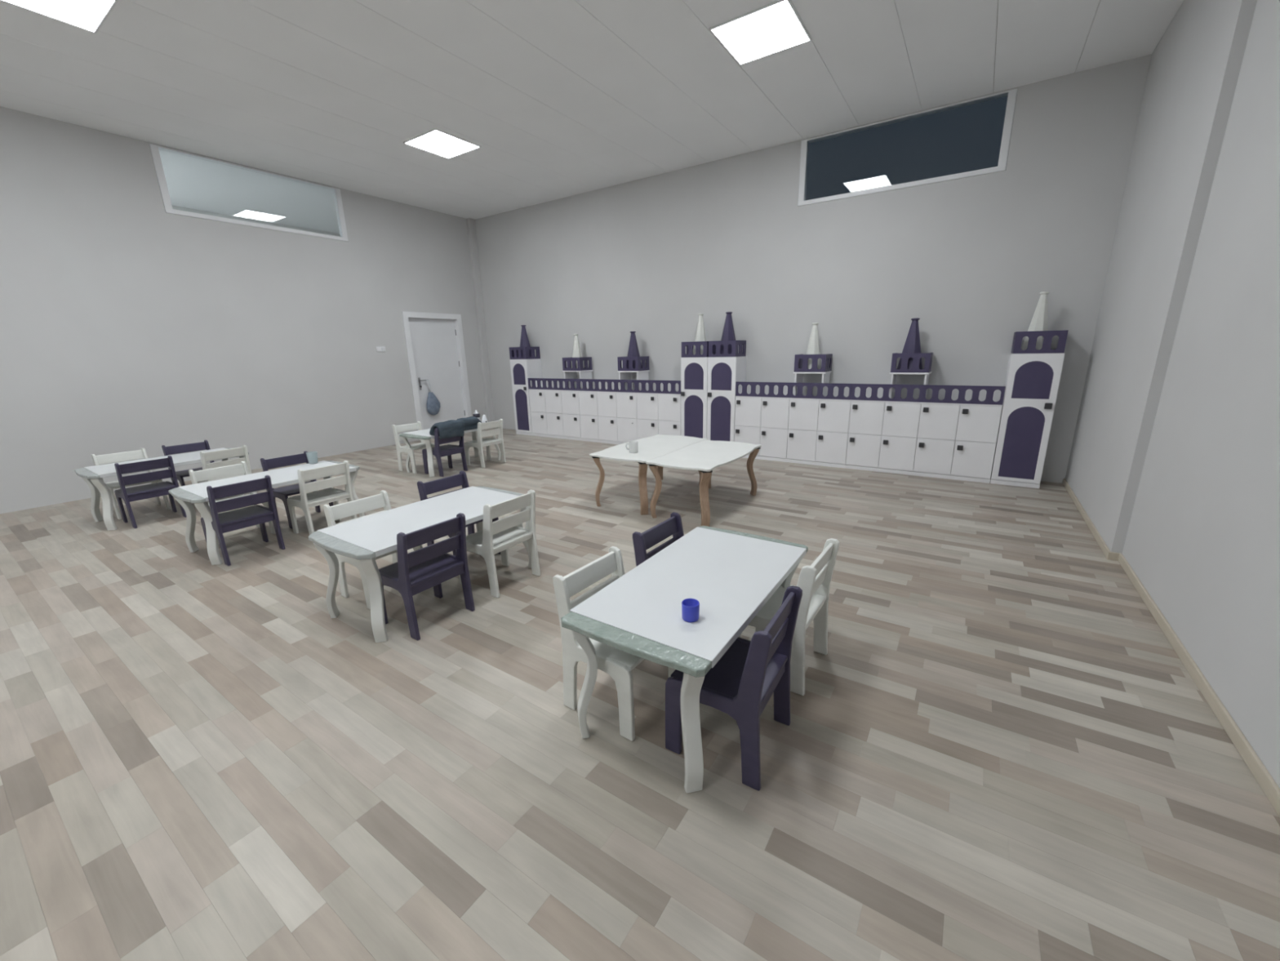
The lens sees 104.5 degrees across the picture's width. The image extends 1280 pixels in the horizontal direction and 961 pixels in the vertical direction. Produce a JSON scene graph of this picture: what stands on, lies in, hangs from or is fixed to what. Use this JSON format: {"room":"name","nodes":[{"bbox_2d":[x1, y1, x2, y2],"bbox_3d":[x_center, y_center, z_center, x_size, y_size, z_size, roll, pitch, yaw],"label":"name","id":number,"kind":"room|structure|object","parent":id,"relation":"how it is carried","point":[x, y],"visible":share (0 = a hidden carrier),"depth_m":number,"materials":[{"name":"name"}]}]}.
{"room":"children's room","nodes":[
{"label":"children's room","id":0,"kind":"room"},
{"bbox_2d":[0,106,486,513],"bbox_3d":[-5.637,-1.774,5.567,0.120,3.789,9.523,8,18,33],"label":"wall","id":1,"kind":"structure","parent":0,"point":[127,323],"depth_m":5.79,"materials":[{"name":"grey paint"}]},
{"bbox_2d":[149,143,348,241],"bbox_3d":[-4.837,-3.586,6.336,0.077,0.682,2.011,8,18,33],"label":"window","id":2,"kind":"structure","parent":1,"relation":"in","point":[154,148],"depth_m":6.10,"materials":[{"name":"white plastic"}]},
{"bbox_2d":[376,346,386,351],"bbox_3d":[-4.075,-2.066,7.794,0.015,0.080,0.144,8,18,33],"label":"light switch","id":3,"kind":"object","parent":1,"relation":"attached to","point":[379,348],"visible":1,"depth_m":7.79,"materials":[{"name":"white plastic"}]},
{"bbox_2d":[401,311,471,439],"bbox_3d":[-3.558,-1.843,8.748,0.137,2.110,1.120,8,18,33],"label":"door","id":4,"kind":"structure","parent":1,"relation":"in","point":[435,346],"depth_m":8.72,"materials":[{"name":"white wood"}]},
{"bbox_2d":[426,379,439,414],"bbox_3d":[-3.614,-1.449,8.639,0.120,0.617,0.269,8,18,33],"label":"hanging bag","id":5,"kind":"object","parent":4,"relation":"hanging from","point":[433,404],"visible":1,"depth_m":8.61,"materials":[{"name":"blue fabric"}]},
{"bbox_2d":[466,217,494,422],"bbox_3d":[-2.966,-2.840,9.281,0.075,3.739,0.130,8,18,33],"label":"trim","id":6,"kind":"structure","parent":1,"relation":"attached to","point":[471,224],"depth_m":9.20,"materials":[{"name":"grey paint"}]},
{"bbox_2d":[172,205,340,236],"bbox_3d":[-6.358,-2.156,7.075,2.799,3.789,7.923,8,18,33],"label":"window sill","id":7,"kind":"structure","parent":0,"point":[175,207],"depth_m":8.49,"materials":[{"name":"white paint"}]},
{"bbox_2d":[0,0,1183,233],"bbox_3d":[-3.121,-3.274,3.420,11.854,0.100,9.763,8,18,33],"label":"ceiling","id":8,"kind":"structure","parent":0,"point":[559,99],"depth_m":4.36,"materials":[{"name":"white paint"}]},
{"bbox_2d":[0,0,118,33],"bbox_3d":[-3.857,-3.139,3.190,0.596,0.012,0.596,8,18,33],"label":"recessed light","id":9,"kind":"object","parent":8,"relation":"in","point":[90,15],"visible":1,"depth_m":3.35,"materials":[{"name":"white plastic"}]},
{"bbox_2d":[403,128,480,159],"bbox_3d":[-2.247,-3.822,5.640,0.596,0.012,0.596,8,18,33],"label":"recessed light","id":10,"kind":"object","parent":8,"relation":"in","point":[436,141],"visible":1,"depth_m":5.62,"materials":[{"name":"white plastic"}]},
{"bbox_2d":[708,0,812,66],"bbox_3d":[0.927,-3.401,3.779,0.596,0.012,0.596,8,18,33],"label":"recessed light","id":11,"kind":"object","parent":8,"relation":"in","point":[775,27],"visible":1,"depth_m":3.75,"materials":[{"name":"white plastic"}]},
{"bbox_2d":[0,427,1279,960],"bbox_3d":[-1.871,0.590,3.642,9.014,0.060,9.723,8,18,33],"label":"floor","id":12,"kind":"structure","parent":0,"point":[997,749],"depth_m":1.80,"materials":[{"name":"brown wood"}]},
{"bbox_2d":[91,448,170,519],"bbox_3d":[-4.913,0.019,4.788,0.372,0.588,0.365,8,18,33],"label":"child chair","id":13,"kind":"object","parent":12,"relation":"on","point":[140,454],"visible":0.5,"depth_m":4.76,"materials":[{"name":"white paint"}]},
{"bbox_2d":[114,455,186,528],"bbox_3d":[-4.502,0.079,4.528,0.372,0.588,0.365,8,18,33],"label":"child chair","id":14,"kind":"object","parent":12,"relation":"on","point":[128,495],"visible":0.93,"depth_m":4.43,"materials":[{"name":"paint"}]},
{"bbox_2d":[74,447,248,530],"bbox_3d":[-4.542,0.046,4.825,0.579,0.504,1.174,8,18,33],"label":"table","id":15,"kind":"object","parent":12,"relation":"on","point":[92,476],"visible":0.48,"depth_m":4.48,"materials":[{"name":"white paint"}]},
{"bbox_2d":[161,440,214,486],"bbox_3d":[-4.637,-0.093,5.189,0.372,0.588,0.365,8,18,33],"label":"child chair","id":16,"kind":"object","parent":12,"relation":"on","point":[183,448],"visible":0.26,"depth_m":5.16,"materials":[{"name":"paint"}]},
{"bbox_2d":[197,444,257,495],"bbox_3d":[-4.190,-0.048,4.982,0.372,0.588,0.365,7,17,29],"label":"child chair","id":17,"kind":"object","parent":12,"relation":"on","point":[216,455],"visible":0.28,"depth_m":4.86,"materials":[{"name":"white paint"}]},
{"bbox_2d":[188,461,275,533],"bbox_3d":[-3.314,0.181,4.040,0.372,0.588,0.365,8,18,33],"label":"child chair","id":18,"kind":"object","parent":12,"relation":"on","point":[239,468],"visible":0.27,"depth_m":4.08,"materials":[{"name":"white paint"}]},
{"bbox_2d":[200,475,285,565],"bbox_3d":[-2.986,0.265,3.695,0.372,0.588,0.365,8,18,33],"label":"child chair","id":19,"kind":"object","parent":12,"relation":"on","point":[236,519],"visible":0.88,"depth_m":3.61,"materials":[{"name":"paint"}]},
{"bbox_2d":[168,460,364,564],"bbox_3d":[-2.963,0.215,4.050,0.579,0.504,1.174,8,18,33],"label":"table","id":20,"kind":"object","parent":12,"relation":"on","point":[197,493],"visible":0.69,"depth_m":3.77,"materials":[{"name":"white paint"}]},
{"bbox_2d":[306,451,318,463],"bbox_3d":[-2.943,-0.204,4.453,0.086,0.100,0.086,8,18,33],"label":"cup","id":21,"kind":"object","parent":20,"relation":"on","point":[312,456],"visible":1,"depth_m":4.43,"materials":[{"name":"white ceramic"}]},
{"bbox_2d":[260,450,333,528],"bbox_3d":[-3.047,0.072,4.430,0.372,0.588,0.365,8,18,33],"label":"child chair","id":22,"kind":"object","parent":12,"relation":"on","point":[282,493],"visible":0.45,"depth_m":4.38,"materials":[{"name":"paint"}]},
{"bbox_2d":[287,460,357,535],"bbox_3d":[-2.674,0.138,4.149,0.372,0.588,0.365,8,18,33],"label":"child chair","id":23,"kind":"object","parent":12,"relation":"on","point":[304,501],"visible":0.87,"depth_m":4.05,"materials":[{"name":"white paint"}]},
{"bbox_2d":[323,489,422,609],"bbox_3d":[-1.608,0.408,3.038,0.372,0.588,0.365,8,18,33],"label":"child chair","id":24,"kind":"object","parent":12,"relation":"on","point":[336,512],"visible":0.3,"depth_m":3.00,"materials":[{"name":"white paint"}]},
{"bbox_2d":[391,421,438,473],"bbox_3d":[-2.846,-0.431,6.317,0.372,0.588,0.365,8,18,33],"label":"child chair","id":25,"kind":"object","parent":12,"relation":"on","point":[396,428],"visible":0.62,"depth_m":6.25,"materials":[{"name":"white paint"}]},
{"bbox_2d":[308,485,531,642],"bbox_3d":[-1.254,0.441,3.051,0.589,0.504,1.184,8,18,33],"label":"table","id":26,"kind":"object","parent":12,"relation":"on","point":[364,539],"visible":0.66,"depth_m":2.76,"materials":[{"name":"white paint"}]},
{"bbox_2d":[378,512,475,639],"bbox_3d":[-1.199,0.482,2.722,0.372,0.588,0.365,8,18,33],"label":"child chair","id":27,"kind":"object","parent":12,"relation":"on","point":[414,572],"visible":0.93,"depth_m":2.62,"materials":[{"name":"paint"}]},
{"bbox_2d":[422,427,467,476],"bbox_3d":[-2.422,-0.388,6.120,0.372,0.588,0.365,8,18,33],"label":"child chair","id":28,"kind":"object","parent":12,"relation":"on","point":[448,450],"visible":0.88,"depth_m":6.06,"materials":[{"name":"paint"}]},
{"bbox_2d":[429,416,481,439],"bbox_3d":[-2.259,-0.661,6.136,0.228,0.211,0.665,8,18,33],"label":"folded cloth","id":29,"kind":"object","parent":28,"relation":"on","point":[451,428],"visible":0.94,"depth_m":5.98,"materials":[{"name":"fabric"}]},
{"bbox_2d":[399,426,501,476],"bbox_3d":[-2.428,-0.429,6.465,0.584,0.493,1.174,8,18,33],"label":"table","id":30,"kind":"object","parent":12,"relation":"on","point":[424,434],"visible":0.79,"depth_m":6.08,"materials":[{"name":"white paint"}]},
{"bbox_2d":[472,409,479,419],"bbox_3d":[-2.228,-0.866,6.758,0.094,0.194,0.094,8,18,33],"label":"dispenser bottle","id":31,"kind":"object","parent":30,"relation":"on","point":[475,414],"visible":0.55,"depth_m":6.72,"materials":[{"name":"white plastic"}]},
{"bbox_2d":[481,414,487,422],"bbox_3d":[-2.119,-0.832,6.748,0.076,0.128,0.076,8,18,33],"label":"squeeze bottle","id":32,"kind":"object","parent":30,"relation":"on","point":[484,420],"visible":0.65,"depth_m":6.72,"materials":[{"name":"white plastic"}]},
{"bbox_2d":[417,470,500,555],"bbox_3d":[-1.274,0.272,3.524,0.372,0.588,0.365,8,18,33],"label":"child chair","id":33,"kind":"object","parent":12,"relation":"on","point":[426,488],"visible":0.27,"depth_m":3.52,"materials":[{"name":"paint"}]},
{"bbox_2d":[464,418,506,467],"bbox_3d":[-2.054,-0.508,6.543,0.372,0.588,0.365,8,18,33],"label":"child chair","id":34,"kind":"object","parent":12,"relation":"on","point":[479,443],"visible":0.98,"depth_m":6.47,"materials":[{"name":"white paint"}]},
{"bbox_2d":[455,489,540,597],"bbox_3d":[-0.907,0.363,3.148,0.372,0.588,0.365,8,18,33],"label":"child chair","id":35,"kind":"object","parent":12,"relation":"on","point":[496,536],"visible":0.93,"depth_m":3.04,"materials":[{"name":"white paint"}]},
{"bbox_2d":[508,346,542,435],"bbox_3d":[-2.004,-1.588,8.808,0.405,1.519,0.383,8,18,33],"label":"cabinet","id":36,"kind":"object","parent":12,"relation":"on","point":[522,368],"visible":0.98,"depth_m":8.65,"materials":[{"name":"white wood"}]},
{"bbox_2d":[520,324,530,356],"bbox_3d":[-1.999,-2.397,8.593,0.255,0.567,0.255,8,18,33],"label":"cone","id":37,"kind":"object","parent":36,"relation":"on","point":[524,342],"visible":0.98,"depth_m":8.53,"materials":[{"name":"purple wood"}]},
{"bbox_2d":[528,377,599,442],"bbox_3d":[-1.202,-1.219,8.361,1.492,1.000,0.383,8,18,33],"label":"base cabinet","id":38,"kind":"object","parent":12,"relation":"on","point":[561,412],"visible":0.99,"depth_m":8.20,"materials":[{"name":"white wood"}]},
{"bbox_2d":[562,356,592,388],"bbox_3d":[-1.015,-1.748,8.101,0.383,0.516,0.310,8,18,33],"label":"stand","id":39,"kind":"object","parent":38,"relation":"on","point":[569,372],"visible":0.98,"depth_m":7.99,"materials":[{"name":"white wood"}]},
{"bbox_2d":[571,333,584,368],"bbox_3d":[-1.019,-2.072,8.011,0.219,0.567,0.219,8,18,33],"label":"cone","id":40,"kind":"object","parent":39,"relation":"on","point":[576,348],"visible":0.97,"depth_m":7.95,"materials":[{"name":"white paint"}]},
{"bbox_2d":[552,546,675,741],"bbox_3d":[-0.079,0.637,2.041,0.372,0.588,0.365,9,18,35],"label":"child chair","id":41,"kind":"object","parent":12,"relation":"on","point":[619,664],"visible":0.62,"depth_m":1.95,"materials":[{"name":"white paint"}]},
{"bbox_2d":[595,378,680,444],"bbox_3d":[0.043,-1.034,7.557,1.492,1.000,0.383,8,18,33],"label":"base cabinet","id":42,"kind":"object","parent":12,"relation":"on","point":[624,415],"visible":0.92,"depth_m":7.42,"materials":[{"name":"white wood"}]},
{"bbox_2d":[617,355,649,391],"bbox_3d":[-0.093,-1.611,7.507,0.383,0.516,0.310,8,18,33],"label":"stand","id":43,"kind":"object","parent":42,"relation":"on","point":[642,373],"visible":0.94,"depth_m":7.39,"materials":[{"name":"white wood"}]},
{"bbox_2d":[626,331,641,368],"bbox_3d":[-0.099,-1.936,7.417,0.255,0.567,0.255,8,18,33],"label":"cone","id":44,"kind":"object","parent":43,"relation":"on","point":[633,351],"visible":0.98,"depth_m":7.35,"materials":[{"name":"purple wood"}]},
{"bbox_2d":[589,434,707,515],"bbox_3d":[0.122,-0.102,4.989,0.667,0.505,1.294,8,18,33],"label":"table","id":45,"kind":"object","parent":12,"relation":"on","point":[656,446],"visible":0.81,"depth_m":4.65,"materials":[{"name":"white wood"}]},
{"bbox_2d":[625,440,638,453],"bbox_3d":[-0.075,-0.313,4.613,0.120,0.102,0.084,8,18,33],"label":"mug","id":46,"kind":"object","parent":45,"relation":"on","point":[633,448],"visible":1,"depth_m":4.58,"materials":[{"name":"ceramic"}]},
{"bbox_2d":[632,511,684,566],"bbox_3d":[0.224,0.514,2.482,0.372,0.588,0.365,9,18,34],"label":"child chair","id":47,"kind":"object","parent":12,"relation":"on","point":[642,541],"visible":0.23,"depth_m":2.48,"materials":[{"name":"paint"}]},
{"bbox_2d":[560,525,808,792],"bbox_3d":[0.265,0.646,2.144,0.579,0.506,1.158,8,18,33],"label":"table","id":48,"kind":"object","parent":12,"relation":"on","point":[732,575],"visible":0.9,"depth_m":1.85,"materials":[{"name":"white paint"}]},
{"bbox_2d":[681,598,699,622],"bbox_3d":[0.178,0.458,1.748,0.063,0.062,0.063,8,18,33],"label":"cup","id":49,"kind":"object","parent":48,"relation":"on","point":[690,606],"visible":1,"depth_m":1.73,"materials":[{"name":"plastic"}]},
{"bbox_2d":[680,341,710,438],"bbox_3d":[0.832,-1.167,6.978,0.405,1.519,0.383,8,18,33],"label":"cabinet","id":50,"kind":"object","parent":12,"relation":"on","point":[694,368],"visible":0.71,"depth_m":6.82,"materials":[{"name":"white wood"}]},
{"bbox_2d":[693,313,706,355],"bbox_3d":[0.828,-1.978,6.769,0.219,0.567,0.219,8,18,33],"label":"cone","id":51,"kind":"object","parent":50,"relation":"on","point":[700,335],"visible":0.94,"depth_m":6.71,"materials":[{"name":"white paint"}]},
{"bbox_2d":[645,440,761,526],"bbox_3d":[0.631,-0.012,4.605,0.646,0.505,1.239,8,18,33],"label":"table","id":52,"kind":"object","parent":12,"relation":"on","point":[705,455],"visible":0.98,"depth_m":4.32,"materials":[{"name":"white wood"}]},
{"bbox_2d":[706,340,746,441],"bbox_3d":[1.172,-1.117,6.759,0.405,1.519,0.383,8,18,33],"label":"cabinet","id":53,"kind":"object","parent":12,"relation":"on","point":[724,370],"visible":0.82,"depth_m":6.59,"materials":[{"name":"white wood"}]},
{"bbox_2d":[720,311,735,354],"bbox_3d":[1.170,-1.927,6.548,0.255,0.567,0.255,8,18,33],"label":"cone","id":54,"kind":"object","parent":53,"relation":"on","point":[728,334],"visible":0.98,"depth_m":6.48,"materials":[{"name":"purple wood"}]},
{"bbox_2d":[665,585,802,791],"bbox_3d":[0.340,0.689,1.810,0.372,0.588,0.365,8,17,31],"label":"child chair","id":55,"kind":"object","parent":12,"relation":"on","point":[742,682],"visible":0.95,"depth_m":1.71,"materials":[{"name":"paint"}]},
{"bbox_2d":[738,537,839,695],"bbox_3d":[0.646,0.564,2.256,0.372,0.588,0.365,9,18,34],"label":"child chair","id":56,"kind":"object","parent":12,"relation":"on","point":[814,580],"visible":0.61,"depth_m":2.15,"materials":[{"name":"white paint"}]},
{"bbox_2d":[734,381,857,468],"bbox_3d":[1.946,-0.753,6.330,1.426,1.000,0.383,8,18,33],"label":"base cabinet","id":57,"kind":"object","parent":12,"relation":"on","point":[809,428],"visible":0.97,"depth_m":6.15,"materials":[{"name":"white wood"}]},
{"bbox_2d":[793,353,832,396],"bbox_3d":[2.116,-1.284,6.081,0.383,0.516,0.310,8,18,33],"label":"stand","id":58,"kind":"object","parent":57,"relation":"on","point":[801,361],"visible":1,"depth_m":5.95,"materials":[{"name":"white wood"}]},
{"bbox_2d":[805,322,821,368],"bbox_3d":[2.102,-1.610,5.997,0.219,0.567,0.219,8,18,33],"label":"cone","id":59,"kind":"object","parent":58,"relation":"on","point":[813,348],"visible":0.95,"depth_m":5.94,"materials":[{"name":"white paint"}]},
{"bbox_2d":[845,383,1005,483],"bbox_3d":[3.137,-0.576,5.562,1.426,1.000,0.383,8,18,33],"label":"base cabinet","id":60,"kind":"object","parent":12,"relation":"on","point":[948,438],"visible":1,"depth_m":5.39,"materials":[{"name":"white wood"}]},
{"bbox_2d":[888,352,933,398],"bbox_3d":[3.005,-1.152,5.508,0.383,0.516,0.310,8,18,33],"label":"stand","id":61,"kind":"object","parent":60,"relation":"on","point":[915,370],"visible":0.98,"depth_m":5.36,"materials":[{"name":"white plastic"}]},
{"bbox_2d":[897,318,922,369],"bbox_3d":[2.985,-1.479,5.428,0.255,0.567,0.255,8,18,33],"label":"cone","id":62,"kind":"object","parent":61,"relation":"on","point":[912,344],"visible":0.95,"depth_m":5.37,"materials":[{"name":"purple wood"}]},
{"bbox_2d":[990,329,1068,488],"bbox_3d":[3.899,-0.713,5.000,0.405,1.519,0.383,8,18,33],"label":"cabinet","id":63,"kind":"object","parent":12,"relation":"on","point":[1033,377],"visible":0.96,"depth_m":4.87,"materials":[{"name":"white wood"}]},
{"bbox_2d":[1021,291,1048,350],"bbox_3d":[3.872,-1.527,4.806,0.219,0.567,0.219,8,18,33],"label":"cone","id":64,"kind":"object","parent":63,"relation":"on","point":[1039,322],"visible":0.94,"depth_m":4.75,"materials":[{"name":"white paint"}]},
{"bbox_2d":[475,53,1151,483],"bbox_3d":[0.747,-2.304,7.037,9.054,3.789,0.120,8,18,33],"label":"wall","id":65,"kind":"structure","parent":0,"point":[971,258],"depth_m":5.86,"materials":[{"name":"grey paint"}]},
{"bbox_2d":[797,88,1017,206],"bbox_3d":[2.734,-3.483,5.309,2.013,0.682,0.077,8,18,33],"label":"window","id":66,"kind":"structure","parent":65,"relation":"in","point":[1011,94],"depth_m":5.17,"materials":[{"name":"white plastic"}]},
{"bbox_2d":[1065,0,1279,787],"bbox_3d":[1.790,-0.673,0.775,0.175,3.789,9.523,8,18,33],"label":"wall","id":67,"kind":"structure","parent":0,"point":[1174,461],"depth_m":2.58,"materials":[{"name":"grey paint"}]},
{"bbox_2d":[1062,478,1279,816],"bbox_3d":[1.773,1.075,1.275,0.069,0.055,9.523,8,18,33],"label":"baseboard","id":68,"kind":"structure","parent":67,"relation":"attached to","point":[1268,785],"depth_m":2.09,"materials":[{"name":"beige wood"}]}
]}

